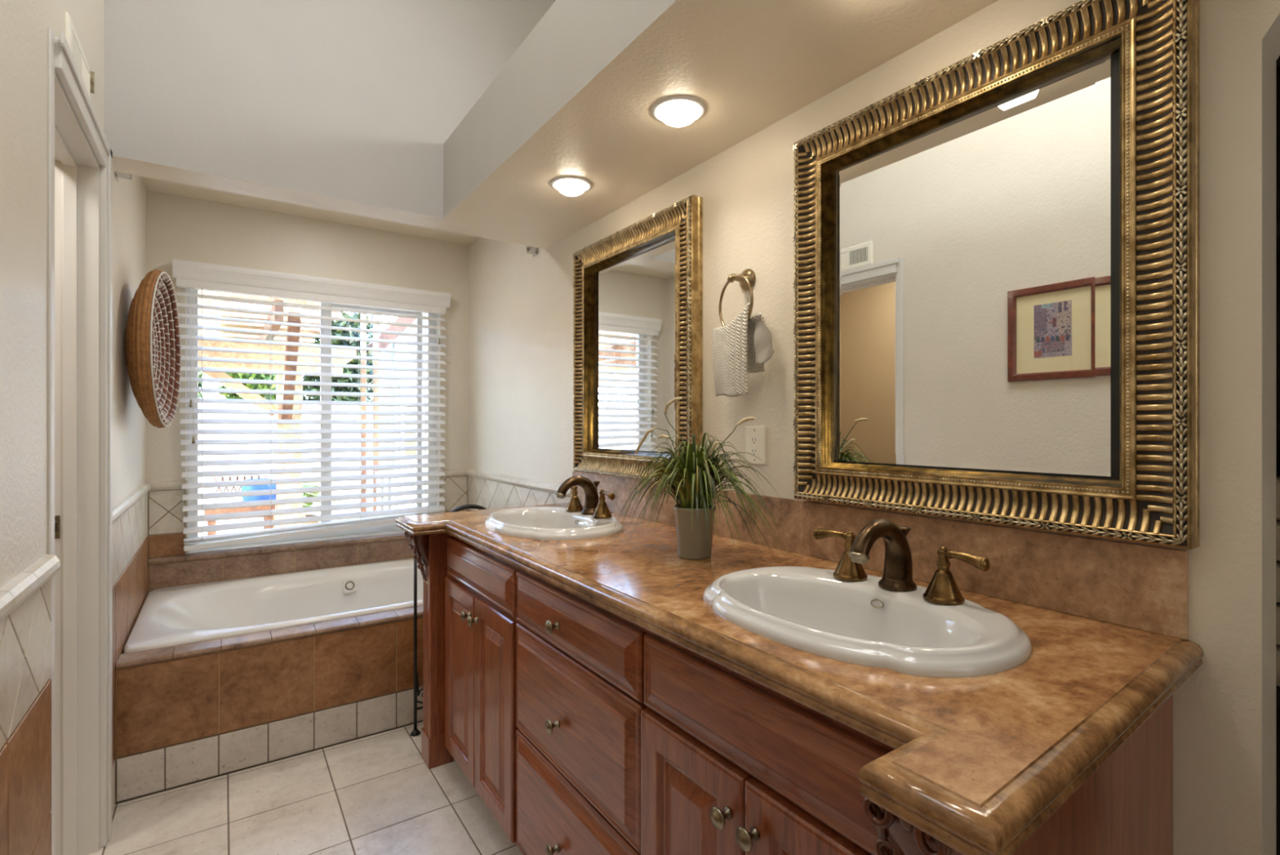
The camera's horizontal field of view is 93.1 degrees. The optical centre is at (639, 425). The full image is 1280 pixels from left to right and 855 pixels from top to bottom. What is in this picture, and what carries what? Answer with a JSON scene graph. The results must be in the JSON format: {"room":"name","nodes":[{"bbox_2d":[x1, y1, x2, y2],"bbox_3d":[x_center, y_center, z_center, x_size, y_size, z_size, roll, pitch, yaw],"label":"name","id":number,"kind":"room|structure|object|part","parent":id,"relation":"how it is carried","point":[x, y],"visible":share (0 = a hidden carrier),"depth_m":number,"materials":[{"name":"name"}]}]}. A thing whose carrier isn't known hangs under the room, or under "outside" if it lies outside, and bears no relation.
{"room":"bathroom","nodes":[
{"label":"bathroom","id":0,"kind":"room"},
{"bbox_2d":[0,0,146,587],"bbox_3d":[-0.942,-0.535,0.749,0.105,3.550,5.302,0,0,-34],"label":"wall","id":1,"kind":"structure","parent":0,"point":[24,24],"depth_m":1.16,"materials":[{"name":"paint"}]},
{"bbox_2d":[0,677,51,854],"bbox_3d":[-0.306,0.807,-0.077,0.008,0.574,3.220,0,0,-34],"label":"tiles","id":2,"kind":"structure","parent":1,"relation":"attached to","point":[25,756],"depth_m":1.11,"materials":[{"name":"brown tile"}]},
{"bbox_2d":[0,577,51,749],"bbox_3d":[-0.306,0.413,-0.077,0.008,0.210,3.220,0,0,-34],"label":"tiles","id":3,"kind":"structure","parent":1,"relation":"attached to","point":[25,633],"depth_m":1.07,"materials":[{"name":"beige tile"}]},
{"bbox_2d":[0,554,60,622],"bbox_3d":[-0.301,0.286,-0.073,0.021,0.043,3.218,0,0,-34],"label":"trim","id":4,"kind":"structure","parent":1,"relation":"attached to","point":[15,591],"depth_m":1.06,"materials":[{"name":"beige tile"}]},
{"bbox_2d":[48,26,112,854],"bbox_3d":[-1.460,0.205,1.520,0.130,2.070,0.698,0,0,-34],"label":"door","id":5,"kind":"structure","parent":1,"relation":"in","point":[80,186],"depth_m":1.74,"materials":[{"name":"paint"}]},
{"bbox_3d":[-1.653,0.287,1.714,0.020,0.065,0.003,0,0,-34],"label":"strike plate","id":6,"kind":"part","parent":5,"relation":"part of","materials":[{"name":"grey metal"}]},
{"bbox_2d":[66,11,94,100],"bbox_3d":[-1.398,-0.894,1.520,0.016,0.122,0.280,0,0,-34],"label":"air vent","id":7,"kind":"object","parent":1,"relation":"in","point":[87,76],"visible":0.67,"depth_m":1.50,"materials":[{"name":"beige plastic"}]},
{"bbox_3d":[-1.464,-0.916,1.622,0.010,0.057,0.004,0,0,-34],"label":"lever","id":8,"kind":"part","parent":7,"relation":"part of","materials":[{"name":"metal"}]},
{"bbox_2d":[112,760,115,810],"bbox_3d":[-1.673,1.167,1.913,0.008,0.146,0.175,0,0,-34],"label":"tiles","id":9,"kind":"structure","parent":1,"relation":"attached to","point":[113,765],"depth_m":1.96,"materials":[{"name":"tile"}]},
{"bbox_2d":[114,171,131,180],"bbox_3d":[-1.754,-0.860,2.059,0.040,0.052,0.052,0,0,-34],"label":"socket","id":10,"kind":"object","parent":1,"relation":"attached to","point":[117,175],"visible":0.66,"depth_m":2.05,"materials":[{"name":"plastic"}]},
{"bbox_2d":[112,536,147,764],"bbox_3d":[-1.971,0.807,2.347,0.008,0.574,1.226,0,0,-34],"label":"tiles","id":11,"kind":"structure","parent":1,"relation":"attached to","point":[130,590],"depth_m":2.21,"materials":[{"name":"brown tile"}]},
{"bbox_2d":[112,492,147,585],"bbox_3d":[-1.971,0.413,2.347,0.008,0.210,1.226,0,0,-34],"label":"tiles","id":12,"kind":"structure","parent":1,"relation":"attached to","point":[130,530],"depth_m":2.27,"materials":[{"name":"beige tile"}]},
{"bbox_2d":[112,481,151,522],"bbox_3d":[-1.965,0.286,2.350,0.021,0.043,1.224,0,0,-34],"label":"trim","id":13,"kind":"structure","parent":1,"relation":"attached to","point":[122,505],"depth_m":2.23,"materials":[{"name":"beige tile"}]},
{"bbox_2d":[125,269,182,427],"bbox_3d":[-1.897,-0.295,2.363,0.105,0.613,0.613,0,0,-29],"label":"woven basket","id":14,"kind":"object","parent":1,"relation":"attached to","point":[153,336],"visible":1,"depth_m":2.25,"materials":[{"name":"brown wicker"}]},
{"bbox_2d":[115,720,422,804],"bbox_3d":[0.009,1.272,0.693,4.000,0.056,4.132,0,0,-34],"label":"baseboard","id":15,"kind":"structure","parent":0,"point":[422,720],"depth_m":2.22,"materials":[{"name":"tile"}]},
{"bbox_2d":[86,721,523,854],"bbox_3d":[0.054,1.243,0.711,3.394,0.006,4.112,0,0,-34],"label":"floor","id":16,"kind":"structure","parent":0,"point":[376,793],"depth_m":1.95,"materials":[{"name":"beige tile"}]},
{"bbox_2d":[115,604,422,802],"bbox_3d":[-1.118,1.011,2.461,1.542,0.458,0.109,0,0,-34],"label":"tub surround","id":17,"kind":"object","parent":16,"relation":"on","point":[194,711],"visible":0.63,"depth_m":2.22,"materials":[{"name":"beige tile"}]},
{"bbox_2d":[124,557,422,653],"bbox_3d":[-1.417,0.960,2.896,1.520,0.380,0.945,0,0,-34],"label":"bathtub","id":18,"kind":"object","parent":17,"relation":"on","point":[171,615],"visible":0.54,"depth_m":2.97,"materials":[{"name":"ceramic"}]},
{"bbox_3d":[-1.550,0.855,3.239,0.064,0.063,0.027,0,0,-34],"label":"overflow plate","id":19,"kind":"part","parent":18,"relation":"part of","materials":[{"name":"plastic"}]},
{"bbox_2d":[410,503,487,736],"bbox_3d":[-0.719,0.786,2.553,0.472,0.907,0.054,0,0,-34],"label":"towel stand","id":20,"kind":"object","parent":16,"relation":"on","point":[415,731],"visible":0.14,"depth_m":2.43,"materials":[{"name":"black metal"}]},
{"bbox_3d":[-0.898,0.825,2.430,0.038,0.831,0.054,0,0,-34],"label":"post","id":21,"kind":"part","parent":20,"relation":"part of","materials":[{"name":"black metal"}]},
{"bbox_2d":[404,530,1173,854],"bbox_3d":[-0.006,0.805,1.590,0.694,0.870,2.039,0,0,-34],"label":"vanity cabinet","id":22,"kind":"object","parent":16,"relation":"on","point":[582,728],"visible":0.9,"depth_m":1.17,"materials":[{"name":"brown wood"}]},
{"bbox_3d":[-0.605,0.848,2.056,0.022,0.609,0.306,0,0,-34],"label":"door","id":23,"kind":"part","parent":22,"relation":"part of","materials":[{"name":"brown wood"}]},
{"bbox_3d":[-0.559,0.608,1.941,0.032,0.033,0.033,0,0,-34],"label":"knob","id":24,"kind":"part","parent":22,"relation":"part of","materials":[{"name":"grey metal"}]},
{"bbox_3d":[-0.522,0.608,1.888,0.032,0.033,0.033,0,0,-34],"label":"knob","id":25,"kind":"part","parent":22,"relation":"part of","materials":[{"name":"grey metal"}]},
{"bbox_3d":[-0.519,0.467,1.928,0.024,0.134,0.613,0,0,-34],"label":"false drawer","id":26,"kind":"part","parent":22,"relation":"part of","materials":[{"name":"brown wood"}]},
{"bbox_3d":[-0.430,0.848,1.801,0.022,0.609,0.303,0,0,-34],"label":"door","id":27,"kind":"part","parent":22,"relation":"part of","materials":[{"name":"brown wood"}]},
{"bbox_3d":[-0.206,0.997,1.423,0.032,0.033,0.033,0,0,-34],"label":"knob","id":28,"kind":"part","parent":22,"relation":"part of","materials":[{"name":"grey metal"}]},
{"bbox_3d":[-0.206,0.705,1.423,0.032,0.033,0.033,0,0,-34],"label":"knob","id":29,"kind":"part","parent":22,"relation":"part of","materials":[{"name":"grey metal"}]},
{"bbox_3d":[-0.206,0.472,1.423,0.032,0.033,0.033,0,0,-34],"label":"knob","id":30,"kind":"part","parent":22,"relation":"part of","materials":[{"name":"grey metal"}]},
{"bbox_3d":[-0.169,0.994,1.419,0.024,0.317,0.604,0,0,-34],"label":"drawer","id":31,"kind":"part","parent":22,"relation":"part of","materials":[{"name":"brown wood"}]},
{"bbox_3d":[-0.169,0.685,1.419,0.024,0.285,0.604,0,0,-34],"label":"drawer","id":32,"kind":"part","parent":22,"relation":"part of","materials":[{"name":"brown wood"}]},
{"bbox_3d":[-0.169,0.468,1.419,0.024,0.136,0.604,0,0,-34],"label":"drawer","id":33,"kind":"part","parent":22,"relation":"part of","materials":[{"name":"brown wood"}]},
{"bbox_3d":[0.086,0.848,1.049,0.022,0.609,0.275,0,0,-34],"label":"door","id":34,"kind":"part","parent":22,"relation":"part of","materials":[{"name":"brown wood"}]},
{"bbox_3d":[0.126,0.608,0.943,0.032,0.033,0.033,0,0,-34],"label":"knob","id":35,"kind":"part","parent":22,"relation":"part of","materials":[{"name":"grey metal"}]},
{"bbox_3d":[0.159,0.608,0.895,0.032,0.033,0.033,0,0,-34],"label":"knob","id":36,"kind":"part","parent":22,"relation":"part of","materials":[{"name":"grey metal"}]},
{"bbox_3d":[0.164,0.467,0.934,0.024,0.134,0.551,0,0,-34],"label":"false drawer","id":37,"kind":"part","parent":22,"relation":"part of","materials":[{"name":"brown wood"}]},
{"bbox_2d":[395,502,1203,854],"bbox_3d":[-0.008,0.353,1.571,0.718,0.041,2.110,0,0,-34],"label":"countertop","id":38,"kind":"structure","parent":22,"relation":"on","point":[976,764],"depth_m":0.80,"materials":[{"name":"stone"}]},
{"bbox_2d":[484,506,624,540],"bbox_3d":[-0.293,0.387,2.026,0.408,0.165,0.556,0,0,-34],"label":"sink","id":39,"kind":"object","parent":38,"relation":"in","point":[553,523],"visible":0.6,"depth_m":1.99,"materials":[{"name":"ceramic"}]},
{"bbox_2d":[555,475,615,518],"bbox_3d":[-0.211,0.240,2.077,0.169,0.135,0.352,0,0,-34],"label":"faucet","id":40,"kind":"object","parent":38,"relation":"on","point":[595,506],"visible":1,"depth_m":2.08,"materials":[{"name":"gold metal"}]},
{"bbox_3d":[-0.234,0.260,2.178,0.066,0.094,0.066,0,0,-34],"label":"handle","id":41,"kind":"part","parent":40,"relation":"part of","materials":[{"name":"gold metal"}]},
{"bbox_3d":[-0.210,0.240,2.078,0.166,0.135,0.068,0,0,-34],"label":"spout","id":42,"kind":"part","parent":40,"relation":"part of","materials":[{"name":"gold metal"}]},
{"bbox_3d":[-0.152,0.249,2.118,0.025,0.113,0.025,0,0,-34],"label":"lift rod","id":43,"kind":"part","parent":40,"relation":"part of","materials":[{"name":"gold metal"}]},
{"bbox_3d":[-0.126,0.260,2.020,0.066,0.094,0.066,0,0,-34],"label":"handle","id":44,"kind":"part","parent":40,"relation":"part of","materials":[{"name":"gold metal"}]},
{"bbox_3d":[-0.104,0.228,1.984,0.023,0.025,0.077,0,0,-25],"label":"lever","id":45,"kind":"part","parent":40,"relation":"part of","materials":[{"name":"gold metal"}]},
{"bbox_2d":[608,396,785,562],"bbox_3d":[0.137,0.129,1.555,0.451,0.407,0.446,0,0,3],"label":"potted grass","id":46,"kind":"object","parent":38,"relation":"on","point":[695,479],"depth_m":1.50,"materials":[{"name":"plant"}]},
{"bbox_2d":[702,565,1031,676],"bbox_3d":[0.364,0.387,1.069,0.408,0.165,0.556,0,0,-34],"label":"sink","id":47,"kind":"object","parent":38,"relation":"in","point":[808,609],"visible":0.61,"depth_m":1.04,"materials":[{"name":"ceramic"}]},
{"bbox_2d":[813,518,990,604],"bbox_3d":[0.446,0.240,1.120,0.169,0.135,0.352,0,0,-34],"label":"faucet","id":48,"kind":"object","parent":38,"relation":"on","point":[943,588],"visible":1,"depth_m":1.12,"materials":[{"name":"gold metal"}]},
{"bbox_3d":[0.397,0.228,1.254,0.023,0.025,0.077,0,0,-44],"label":"lever","id":49,"kind":"part","parent":48,"relation":"part of","materials":[{"name":"gold metal"}]},
{"bbox_3d":[0.423,0.260,1.221,0.066,0.094,0.066,0,0,-34],"label":"handle","id":50,"kind":"part","parent":48,"relation":"part of","materials":[{"name":"gold metal"}]},
{"bbox_3d":[0.447,0.240,1.121,0.166,0.135,0.068,0,0,-34],"label":"spout","id":51,"kind":"part","parent":48,"relation":"part of","materials":[{"name":"gold metal"}]},
{"bbox_3d":[0.505,0.249,1.161,0.025,0.113,0.025,0,0,-34],"label":"lift rod","id":52,"kind":"part","parent":48,"relation":"part of","materials":[{"name":"gold metal"}]},
{"bbox_3d":[0.532,0.260,1.063,0.066,0.094,0.066,0,0,-34],"label":"handle","id":53,"kind":"part","parent":48,"relation":"part of","materials":[{"name":"gold metal"}]},
{"bbox_3d":[0.553,0.228,1.027,0.023,0.025,0.077,0,0,-25],"label":"lever","id":54,"kind":"part","parent":48,"relation":"part of","materials":[{"name":"gold metal"}]},
{"bbox_3d":[0.244,0.848,0.820,0.022,0.609,0.272,0,0,-34],"label":"door","id":55,"kind":"part","parent":22,"relation":"part of","materials":[{"name":"brown wood"}]},
{"bbox_2d":[1275,66,1279,854],"bbox_3d":[1.163,0.290,1.284,0.530,1.900,0.600,0,0,-34],"label":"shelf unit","id":56,"kind":"object","parent":16,"relation":"on","point":[1277,68],"visible":0.02,"depth_m":1.12,"materials":[{"name":"black"}]},
{"bbox_2d":[1275,476,1279,686],"bbox_3d":[1.041,0.266,1.152,0.140,0.347,0.480,0,0,-34],"label":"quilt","id":57,"kind":"object","parent":56,"relation":"on","point":[1277,478],"visible":0.02,"depth_m":1.01,"materials":[{"name":"fabric"}]},
{"bbox_3d":[1.168,-0.320,1.275,0.530,0.020,0.580,0,0,-34],"label":"shelf","id":58,"kind":"part","parent":56,"relation":"part of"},
{"bbox_3d":[1.168,0.010,1.275,0.530,0.020,0.580,0,0,-34],"label":"shelf","id":59,"kind":"part","parent":56,"relation":"part of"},
{"bbox_3d":[1.168,0.450,1.275,0.530,0.020,0.580,0,0,-34],"label":"shelf","id":60,"kind":"part","parent":56,"relation":"part of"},
{"bbox_2d":[146,190,468,593],"bbox_3d":[-1.726,-0.535,3.348,1.544,3.550,0.130,0,0,-34],"label":"wall","id":61,"kind":"structure","parent":0,"point":[182,228],"depth_m":3.23,"materials":[{"name":"paint"}]},
{"bbox_2d":[148,488,185,535],"bbox_3d":[-2.259,0.413,2.898,0.139,0.210,0.008,0,0,-34],"label":"tiles","id":62,"kind":"structure","parent":61,"relation":"attached to","point":[166,513],"depth_m":2.89,"materials":[{"name":"beige tile"}]},
{"bbox_2d":[148,533,185,558],"bbox_3d":[-2.259,0.573,2.898,0.139,0.106,0.008,0,0,-34],"label":"tiles","id":63,"kind":"object","parent":61,"relation":"attached to","point":[166,544],"depth_m":2.89,"materials":[{"name":"brown tile"}]},
{"bbox_2d":[148,480,185,490],"bbox_3d":[-2.256,0.286,2.893,0.137,0.043,0.021,0,0,-34],"label":"trim","id":64,"kind":"structure","parent":61,"relation":"attached to","point":[173,484],"depth_m":2.89,"materials":[{"name":"beige tile"}]},
{"bbox_2d":[148,533,408,564],"bbox_3d":[-1.721,0.642,3.339,1.522,0.030,0.150,0,0,-34],"label":"trim","id":65,"kind":"structure","parent":61,"relation":"attached to","point":[159,560],"depth_m":3.13,"materials":[{"name":"brown tile"}]},
{"bbox_2d":[148,538,413,592],"bbox_3d":[-1.688,0.723,3.291,1.526,0.130,0.008,0,0,-34],"label":"tiles","id":66,"kind":"structure","parent":61,"relation":"attached to","point":[202,571],"depth_m":3.14,"materials":[{"name":"brown tile"}]},
{"bbox_2d":[186,288,435,548],"bbox_3d":[-1.760,-0.055,3.376,1.220,1.350,0.045,0,0,-34],"label":"window","id":67,"kind":"structure","parent":61,"relation":"in","point":[393,526],"depth_m":3.38,"materials":[{"name":"white plastic"}]},
{"bbox_2d":[172,258,450,551],"bbox_3d":[-1.681,-0.091,3.253,1.308,1.382,0.074,0,0,-34],"label":"window blind","id":68,"kind":"object","parent":67,"relation":"attached to","point":[193,275],"visible":0.91,"depth_m":3.20,"materials":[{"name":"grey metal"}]},
{"bbox_3d":[-2.143,-0.312,2.912,0.002,0.735,0.002,0,0,-34],"label":"pull cord","id":69,"kind":"part","parent":68,"relation":"part of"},
{"bbox_3d":[-2.132,-0.052,2.954,0.002,1.236,0.054,0,0,-34],"label":"ladder cord","id":70,"kind":"part","parent":68,"relation":"part of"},
{"bbox_3d":[-1.679,0.560,3.265,1.240,0.080,0.048,0,0,-34],"label":"rail","id":71,"kind":"part","parent":68,"relation":"part of","materials":[{"name":"plastic"}]},
{"bbox_3d":[-1.551,-0.066,3.353,0.002,1.208,0.054,0,0,-34],"label":"ladder cord","id":72,"kind":"part","parent":68,"relation":"part of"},
{"bbox_3d":[-1.250,-0.073,3.560,0.002,1.193,0.054,0,0,-34],"label":"ladder cord","id":73,"kind":"part","parent":68,"relation":"part of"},
{"bbox_3d":[-1.547,-0.055,3.518,0.547,1.270,0.030,0,0,-34],"label":"sash","id":74,"kind":"part","parent":67,"relation":"part of","materials":[{"name":"white plastic"}]},
{"bbox_2d":[185,469,440,553],"bbox_3d":[-1.696,0.443,3.281,1.224,0.355,0.014,0,0,-34],"label":"tiles","id":75,"kind":"structure","parent":61,"relation":"attached to","point":[439,477],"depth_m":2.93,"materials":[{"name":"tile"}]},
{"bbox_2d":[440,475,467,511],"bbox_3d":[-1.126,0.413,3.677,0.163,0.210,0.008,0,0,-34],"label":"tiles","id":76,"kind":"structure","parent":61,"relation":"attached to","point":[455,487],"depth_m":3.68,"materials":[{"name":"beige tile"}]},
{"bbox_2d":[440,468,467,476],"bbox_3d":[-1.122,0.286,3.671,0.161,0.043,0.021,0,0,-34],"label":"trim","id":77,"kind":"structure","parent":61,"relation":"attached to","point":[453,472],"depth_m":3.67,"materials":[{"name":"beige tile"}]},
{"bbox_2d":[142,176,479,244],"bbox_3d":[-1.386,-1.138,2.852,1.544,0.060,1.072,0,0,-34],"label":"beam","id":78,"kind":"structure","parent":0,"point":[150,184],"depth_m":3.14,"materials":[{"name":"paint"}]},
{"bbox_2d":[306,514,318,524],"bbox_3d":[-3.508,1.140,6.204,0.395,0.400,0.395,0,0,-34],"label":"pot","id":79,"kind":"object","parent":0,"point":[307,515],"depth_m":6.35,"materials":[{"name":"white ceramic"}]},
{"bbox_2d":[103,0,559,248],"bbox_3d":[-1.040,-1.569,2.348,1.544,1.483,0.151,0,0,-34],"label":"ceiling","id":80,"kind":"structure","parent":0,"point":[352,107],"depth_m":2.16,"materials":[{"name":"paint"}]},
{"bbox_2d":[673,503,715,559],"bbox_3d":[0.138,0.268,1.539,0.108,0.128,0.108,0,0,-34],"label":"pot","id":81,"kind":"object","parent":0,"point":[691,544],"depth_m":1.50,"materials":[{"name":"ceramic"}]},
{"bbox_2d":[468,0,1279,854],"bbox_3d":[0.411,-0.535,1.679,0.090,3.550,5.302,0,0,-34],"label":"wall","id":82,"kind":"structure","parent":0,"point":[521,306],"depth_m":0.94,"materials":[{"name":"paint"}]},
{"bbox_2d":[467,475,570,510],"bbox_3d":[-0.669,0.413,3.164,0.008,0.210,1.353,0,0,-34],"label":"tiles","id":83,"kind":"structure","parent":82,"relation":"attached to","point":[488,494],"depth_m":3.25,"materials":[{"name":"beige tile"}]},
{"bbox_2d":[466,468,572,497],"bbox_3d":[-0.674,0.286,3.160,0.021,0.043,1.351,0,0,-34],"label":"trim","id":84,"kind":"structure","parent":82,"relation":"attached to","point":[551,487],"depth_m":3.06,"materials":[{"name":"beige tile"}]},
{"bbox_2d":[526,245,537,257],"bbox_3d":[-0.520,-0.845,2.919,0.040,0.052,0.052,0,0,-34],"label":"socket","id":85,"kind":"object","parent":82,"relation":"attached to","point":[530,250],"visible":0.76,"depth_m":2.91,"materials":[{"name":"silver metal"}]},
{"bbox_2d":[572,195,702,482],"bbox_3d":[-0.042,-0.263,2.213,0.050,0.909,0.772,0,0,-34],"label":"wall mirror","id":86,"kind":"object","parent":82,"relation":"attached to","point":[637,289],"visible":0.91,"depth_m":2.17,"materials":[{"name":"gold metal"}]},
{"bbox_2d":[592,238,675,453],"bbox_3d":[-0.032,-0.265,2.229,0.001,0.712,0.564,0,0,-34],"label":"mirror glass","id":87,"kind":"object","parent":86,"relation":"attached to","point":[633,293],"depth_m":2.21,"materials":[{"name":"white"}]},
{"bbox_2d":[443,0,998,240],"bbox_3d":[0.544,-0.977,0.949,0.517,0.300,3.949,0,0,-34],"label":"soffit","id":88,"kind":"structure","parent":82,"relation":"attached to","point":[578,96],"depth_m":1.56,"materials":[{"name":"paint"}]},
{"bbox_2d":[551,176,591,196],"bbox_3d":[-0.235,-0.815,2.083,0.140,0.048,0.140,0,0,-34],"label":"recessed light","id":89,"kind":"object","parent":88,"relation":"attached to","point":[571,188],"visible":0.98,"depth_m":2.05,"materials":[{"name":"glass"}]},
{"bbox_3d":[-0.235,-0.807,2.083,0.101,0.032,0.101,0,0,-34],"label":"bulb","id":90,"kind":"part","parent":89,"relation":"part of","materials":[{"name":"white"}]},
{"bbox_2d":[652,95,705,127],"bbox_3d":[0.102,-0.815,1.592,0.140,0.048,0.140,0,0,-34],"label":"recessed light","id":91,"kind":"object","parent":88,"relation":"attached to","point":[676,113],"visible":0.99,"depth_m":1.56,"materials":[{"name":"glass"}]},
{"bbox_3d":[0.102,-0.807,1.592,0.101,0.032,0.101,0,0,-34],"label":"bulb","id":92,"kind":"part","parent":91,"relation":"part of","materials":[{"name":"white"}]},
{"bbox_2d":[718,268,755,326],"bbox_3d":[0.286,-0.353,1.707,0.082,0.192,0.161,0,0,-34],"label":"towel ring","id":93,"kind":"object","parent":82,"relation":"attached to","point":[746,280],"visible":0.85,"depth_m":1.72,"materials":[{"name":"gold metal"}]},
{"bbox_3d":[0.279,-0.418,1.723,0.076,0.062,0.062,0,0,-34],"label":"post","id":94,"kind":"part","parent":93,"relation":"part of","materials":[{"name":"gold metal"}]},
{"bbox_2d":[711,302,774,396],"bbox_3d":[0.278,-0.206,1.677,0.070,0.256,0.182,0,0,-40],"label":"hand towel","id":95,"kind":"object","parent":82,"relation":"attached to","point":[740,347],"visible":1,"depth_m":1.65,"materials":[{"name":"fabric"}]},
{"bbox_2d":[745,426,765,464],"bbox_3d":[0.326,0.056,1.714,0.010,0.106,0.075,0,0,-34],"label":"wall outlet","id":96,"kind":"object","parent":82,"relation":"attached to","point":[755,436],"visible":0.99,"depth_m":1.71,"materials":[{"name":"beige plastic"}]},
{"bbox_2d":[750,433,758,456],"bbox_3d":[0.324,0.056,1.713,0.005,0.064,0.031,0,0,-34],"label":"receptacle","id":97,"kind":"object","parent":96,"relation":"attached to","point":[753,437],"depth_m":1.71,"materials":[{"name":"beige plastic"}]},
{"bbox_2d":[572,471,1188,639],"bbox_3d":[0.284,0.264,1.772,0.012,0.138,2.009,0,0,-34],"label":"backsplash","id":98,"kind":"structure","parent":82,"relation":"attached to","point":[1144,587],"depth_m":1.16,"materials":[{"name":"stone"}]},
{"bbox_2d":[792,0,1199,549],"bbox_3d":[0.625,-0.268,1.241,0.050,0.909,0.772,0,0,-34],"label":"wall mirror","id":99,"kind":"object","parent":82,"relation":"attached to","point":[996,255],"visible":1,"depth_m":1.13,"materials":[{"name":"gold metal"}]},
{"bbox_2d":[833,54,1111,476],"bbox_3d":[0.635,-0.270,1.257,0.001,0.712,0.564,0,0,-34],"label":"mirror glass","id":100,"kind":"object","parent":99,"relation":"attached to","point":[972,246],"depth_m":1.19,"materials":[{"name":"white"}]},
{"bbox_2d":[1275,55,1279,66],"bbox_3d":[1.562,0.065,0.891,0.916,2.350,2.700,0,0,-34],"label":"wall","id":101,"kind":"structure","parent":0,"point":[1277,61],"depth_m":1.53,"materials":[{"name":"paint"}]},
{"label":"outside","id":102,"kind":"structure","parent":0,"visible":0},
{"bbox_3d":[-4.630,1.370,7.624,13.000,0.060,10.188,0,0,-34],"label":"ground","id":103,"kind":"structure","parent":102,"visible":0},
{"bbox_2d":[198,371,204,398],"bbox_3d":[-5.812,0.049,7.293,0.974,2.584,0.944,0,0,-34],"label":"shrub","id":104,"kind":"object","parent":103,"relation":"on","point":[199,372],"visible":0.02,"depth_m":7.58,"materials":[{"name":"green plant"}]},
{"bbox_2d":[204,475,275,535],"bbox_3d":[-3.199,0.879,4.852,0.460,0.922,0.420,0,0,-34],"label":"garden bench","id":105,"kind":"object","parent":103,"relation":"on","point":[264,507],"visible":0.3,"depth_m":4.75,"materials":[{"name":"wood"}]},
{"bbox_3d":[-3.252,0.990,4.603,0.050,0.700,0.050,0,0,-34],"label":"leg","id":106,"kind":"part","parent":105,"relation":"part of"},
{"bbox_3d":[-3.196,0.665,4.847,0.460,0.110,0.410,0,0,-34],"label":"seat","id":107,"kind":"part","parent":105,"relation":"part of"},
{"bbox_2d":[241,478,275,501],"bbox_3d":[-3.086,0.524,4.917,0.240,0.168,0.320,0,0,-34],"label":"seat cushion","id":108,"kind":"object","parent":105,"relation":"on","point":[271,486],"visible":0.37,"depth_m":4.79,"materials":[{"name":"blue fabric"}]},
{"bbox_3d":[-2.939,0.990,4.818,0.050,0.700,0.050,0,0,-34],"label":"leg","id":109,"kind":"part","parent":105,"relation":"part of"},
{"bbox_2d":[215,372,275,399],"bbox_3d":[-4.945,0.069,7.895,1.002,2.544,0.913,0,0,-34],"label":"shrub","id":110,"kind":"object","parent":103,"relation":"on","point":[235,375],"visible":0.15,"depth_m":7.62,"materials":[{"name":"green plant"}]},
{"bbox_2d":[198,289,355,527],"bbox_3d":[-4.545,0.240,4.764,3.900,2.200,3.800,0,0,-34],"label":"pergola","id":111,"kind":"object","parent":103,"relation":"on","point":[212,302],"visible":0.29,"depth_m":4.65,"materials":[{"name":"wood"}]},
{"bbox_3d":[-2.779,0.440,4.806,0.210,1.800,0.210,0,0,-34],"label":"post","id":112,"kind":"part","parent":111,"relation":"part of","materials":[{"name":"wood"}]},
{"bbox_2d":[198,403,373,536],"bbox_3d":[-5.965,0.530,5.700,6.620,1.620,0.210,0,0,-34],"label":"wall","id":113,"kind":"structure","parent":103,"relation":"on","point":[206,406],"depth_m":6.78,"materials":[{"name":"white paint"}]},
{"bbox_2d":[240,482,346,524],"bbox_3d":[-3.532,0.965,6.206,1.013,0.749,1.037,0,0,-34],"label":"palm","id":114,"kind":"object","parent":103,"relation":"on","point":[304,484],"visible":0.06,"depth_m":6.16,"materials":[{"name":"green plant"}]},
{"bbox_2d":[301,308,382,401],"bbox_3d":[-4.715,-0.543,9.613,1.510,3.768,1.374,0,0,-34],"label":"tree","id":115,"kind":"object","parent":103,"relation":"on","point":[335,323],"visible":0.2,"depth_m":9.36,"materials":[{"name":"green plant"}]},
{"bbox_2d":[360,313,366,517],"bbox_3d":[-2.662,-0.160,5.842,0.045,3.000,0.045,0,0,-34],"label":"timber post","id":116,"kind":"object","parent":103,"relation":"on","point":[363,316],"visible":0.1,"depth_m":5.82,"materials":[{"name":"wood"}]},
{"bbox_2d":[373,314,378,511],"bbox_3d":[-2.572,-0.160,5.904,0.045,3.000,0.045,0,0,-34],"label":"timber post","id":117,"kind":"object","parent":103,"relation":"on","point":[375,317],"visible":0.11,"depth_m":5.88,"materials":[{"name":"wood"}]},
{"bbox_2d":[366,312,426,510],"bbox_3d":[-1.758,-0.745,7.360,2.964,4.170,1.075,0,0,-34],"label":"house","id":118,"kind":"structure","parent":103,"relation":"on","point":[398,319],"depth_m":6.52,"materials":[{"name":"paint"}]},
{"bbox_3d":[-2.446,0.065,6.530,0.160,0.550,0.015,0,0,-34],"label":"door pane","id":119,"kind":"part","parent":118,"relation":"part of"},
{"bbox_3d":[-2.456,0.265,6.544,0.240,1.550,0.030,0,0,-34],"label":"door frame","id":120,"kind":"part","parent":118,"relation":"part of","materials":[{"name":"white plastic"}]},
{"bbox_2d":[374,469,426,510],"bbox_3d":[-2.060,0.870,5.385,0.540,0.940,0.050,0,0,-34],"label":"railing","id":121,"kind":"object","parent":103,"relation":"on","point":[414,478],"visible":0.04,"depth_m":5.33,"materials":[{"name":"white paint"}]},
{"bbox_3d":[-2.060,0.420,5.385,0.540,0.040,0.050,0,0,-34],"label":"rail","id":122,"kind":"part","parent":121,"relation":"part of","materials":[{"name":"white paint"}]}
]}

